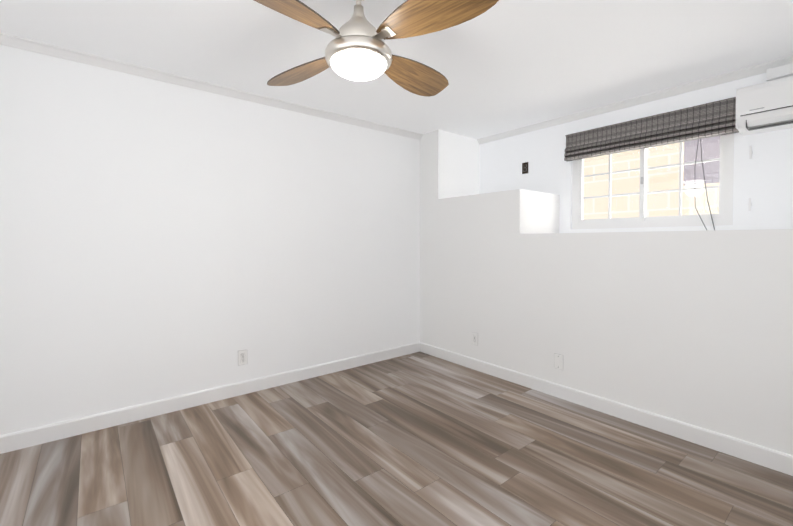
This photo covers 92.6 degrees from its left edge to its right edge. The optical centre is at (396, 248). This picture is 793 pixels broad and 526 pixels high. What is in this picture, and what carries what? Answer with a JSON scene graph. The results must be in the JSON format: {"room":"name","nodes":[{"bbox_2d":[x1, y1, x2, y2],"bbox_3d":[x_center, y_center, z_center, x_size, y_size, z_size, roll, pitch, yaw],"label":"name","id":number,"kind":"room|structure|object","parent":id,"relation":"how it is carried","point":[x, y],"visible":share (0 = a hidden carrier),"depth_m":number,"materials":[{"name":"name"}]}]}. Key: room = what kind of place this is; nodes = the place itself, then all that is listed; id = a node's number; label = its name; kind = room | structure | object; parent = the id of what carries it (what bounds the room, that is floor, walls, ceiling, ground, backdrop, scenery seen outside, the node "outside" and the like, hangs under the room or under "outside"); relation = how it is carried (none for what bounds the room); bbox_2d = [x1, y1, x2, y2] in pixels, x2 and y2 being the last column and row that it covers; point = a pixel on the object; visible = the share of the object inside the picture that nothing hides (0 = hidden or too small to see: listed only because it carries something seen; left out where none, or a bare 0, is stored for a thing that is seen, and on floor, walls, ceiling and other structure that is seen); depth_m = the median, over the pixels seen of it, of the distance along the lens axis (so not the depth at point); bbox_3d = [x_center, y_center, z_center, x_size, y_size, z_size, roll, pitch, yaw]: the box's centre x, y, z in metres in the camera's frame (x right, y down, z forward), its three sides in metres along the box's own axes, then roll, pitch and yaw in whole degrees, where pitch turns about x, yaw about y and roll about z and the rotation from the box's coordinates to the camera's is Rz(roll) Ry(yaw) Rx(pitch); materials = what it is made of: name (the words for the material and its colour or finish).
{"room":"empty basement room","nodes":[
{"label":"empty basement room","id":0,"kind":"room"},
{"bbox_2d":[0,45,419,434],"bbox_3d":[-1.012,-0.038,3.326,4.800,2.440,0.100,-1,1,-39],"label":"wall","id":1,"kind":"structure","parent":0,"point":[160,240],"depth_m":2.78,"materials":[{"name":"paint"}]},
{"bbox_2d":[0,342,419,453],"bbox_3d":[-1.250,1.135,3.082,3.900,0.104,0.014,-1,1,-39],"label":"baseboard","id":2,"kind":"structure","parent":1,"relation":"attached to","point":[14,441],"depth_m":2.78,"materials":[{"name":"white"}]},
{"bbox_2d":[0,32,422,139],"bbox_3d":[-1.238,-1.227,3.027,3.900,0.052,0.050,-1,1,-39],"label":"crown molding","id":3,"kind":"structure","parent":1,"relation":"attached to","point":[9,40],"depth_m":2.75,"materials":[{"name":"white wood"}]},
{"bbox_2d":[238,350,246,365],"bbox_3d":[-1.250,0.887,3.082,0.074,0.119,0.007,-1,1,-39],"label":"outlet","id":4,"kind":"object","parent":1,"relation":"attached to","point":[242,357],"visible":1,"depth_m":3.08,"materials":[{"name":"white plastic"}]},
{"bbox_2d":[0,352,792,525],"bbox_3d":[0.178,1.258,1.867,4.800,0.100,3.900,-1,1,-39],"label":"floor","id":5,"kind":"structure","parent":0,"point":[419,439],"depth_m":2.09,"materials":[{"name":"brown laminate"}]},
{"bbox_2d":[0,0,792,138],"bbox_3d":[0.178,-1.282,1.823,4.800,0.100,3.900,-1,1,-39],"label":"ceiling","id":6,"kind":"structure","parent":0,"point":[501,66],"depth_m":2.34,"materials":[{"name":"paint"}]},
{"bbox_2d":[254,0,498,96],"bbox_3d":[-0.173,-1.010,1.738,1.030,0.439,1.030,0,1,-5],"label":"ceiling fan","id":7,"kind":"object","parent":6,"relation":"hanging from","point":[357,48],"visible":1,"depth_m":1.63,"materials":[{"name":"brown wood"}]},
{"bbox_2d":[420,129,792,454],"bbox_3d":[1.690,-0.033,3.061,0.680,2.440,3.700,-1,1,-39],"label":"wall","id":8,"kind":"structure","parent":0,"point":[694,328],"depth_m":2.71,"materials":[{"name":"paint"}]},
{"bbox_2d":[472,332,477,344],"bbox_3d":[0.760,0.876,3.684,0.007,0.119,0.074,-1,1,-39],"label":"outlet","id":9,"kind":"object","parent":8,"relation":"attached to","point":[474,338],"visible":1,"depth_m":3.68,"materials":[{"name":"white plastic"}]},
{"bbox_2d":[554,353,562,369],"bbox_3d":[1.293,0.903,3.023,0.006,0.119,0.074,-1,1,-39],"label":"electrical outlet plate","id":10,"kind":"object","parent":8,"relation":"attached to","point":[558,361],"visible":1,"depth_m":3.02,"materials":[{"name":"white plastic"}]},
{"bbox_2d":[420,342,792,475],"bbox_3d":[1.424,1.139,2.858,0.014,0.104,3.686,-1,1,-39],"label":"baseboard","id":11,"kind":"structure","parent":8,"relation":"attached to","point":[779,461],"depth_m":2.57,"materials":[{"name":"white"}]},
{"bbox_2d":[479,73,792,232],"bbox_3d":[2.092,-0.535,3.189,0.120,1.440,3.410,-1,1,-39],"label":"wall","id":12,"kind":"structure","parent":0,"point":[763,178],"depth_m":3.02,"materials":[{"name":"paint"}]},
{"bbox_2d":[522,162,527,173],"bbox_3d":[1.357,-0.850,3.998,0.007,0.119,0.074,-1,1,-39],"label":"electrical outlet","id":13,"kind":"object","parent":12,"relation":"attached to","point":[525,168],"visible":1,"depth_m":4.00,"materials":[{"name":"brown plastic"}]},
{"bbox_2d":[477,55,792,144],"bbox_3d":[2.026,-1.228,3.124,0.050,0.052,3.410,-1,1,-39],"label":"crown molding","id":14,"kind":"structure","parent":12,"relation":"attached to","point":[758,69],"depth_m":3.06,"materials":[{"name":"white wood"}]},
{"bbox_2d":[564,97,738,160],"bbox_3d":[2.006,-0.949,3.132,0.070,0.245,1.244,-1,1,-39],"label":"roman shade","id":15,"kind":"object","parent":12,"relation":"attached to","point":[711,119],"visible":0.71,"depth_m":3.02,"materials":[{"name":"grey wood"}]},
{"bbox_2d":[694,139,714,229],"bbox_3d":[2.269,-0.470,2.787,0.054,0.697,0.134,-1,1,-39],"label":"blind cord","id":16,"kind":"object","parent":15,"relation":"hanging from","point":[705,184],"visible":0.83,"depth_m":2.81,"materials":[{"name":"grey fabric"}]},
{"bbox_2d":[572,133,733,228],"bbox_3d":[2.082,-0.571,3.199,0.074,0.790,1.180,-1,1,-39],"label":"sliding window","id":17,"kind":"structure","parent":12,"relation":"in","point":[724,216],"depth_m":3.10,"materials":[{"name":"white plastic"}]},
{"bbox_2d":[748,198,751,210],"bbox_3d":[2.454,-0.306,2.631,0.019,0.090,0.016,-1,1,-39],"label":"hook","id":18,"kind":"object","parent":12,"relation":"attached to","point":[749,204],"depth_m":2.63,"materials":[{"name":"white plastic"}]},
{"bbox_2d":[749,146,752,158],"bbox_3d":[2.454,-0.666,2.625,0.019,0.090,0.016,-1,1,-39],"label":"hook","id":19,"kind":"object","parent":12,"relation":"attached to","point":[750,157],"depth_m":2.62,"materials":[{"name":"white plastic"}]},
{"bbox_2d":[735,76,792,135],"bbox_3d":[2.604,-0.930,2.278,0.214,0.290,0.819,-1,1,-39],"label":"mini-split air conditioner","id":20,"kind":"object","parent":12,"relation":"attached to","point":[763,107],"visible":1,"depth_m":2.44,"materials":[{"name":"white plastic"}]},
{"bbox_2d":[766,63,792,81],"bbox_3d":[2.778,-1.148,2.171,0.073,0.071,0.940,-1,1,-39],"label":"cover","id":21,"kind":"object","parent":12,"relation":"attached to","point":[779,72],"visible":0.84,"depth_m":2.47,"materials":[{"name":"white plastic"}]},
{"label":"outside","id":22,"kind":"structure","parent":0,"visible":0},
{"bbox_2d":[583,142,718,219],"bbox_3d":[3.293,-0.827,3.822,0.050,4.000,6.500,-1,1,-39],"label":"neighboring building","id":23,"kind":"structure","parent":22,"point":[590,184],"depth_m":4.38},
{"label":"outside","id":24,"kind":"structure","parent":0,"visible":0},
{"bbox_2d":[684,136,719,185],"bbox_3d":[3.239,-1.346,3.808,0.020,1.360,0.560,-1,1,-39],"label":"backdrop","id":25,"kind":"structure","parent":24,"point":[694,178],"depth_m":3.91,"materials":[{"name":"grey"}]}
]}

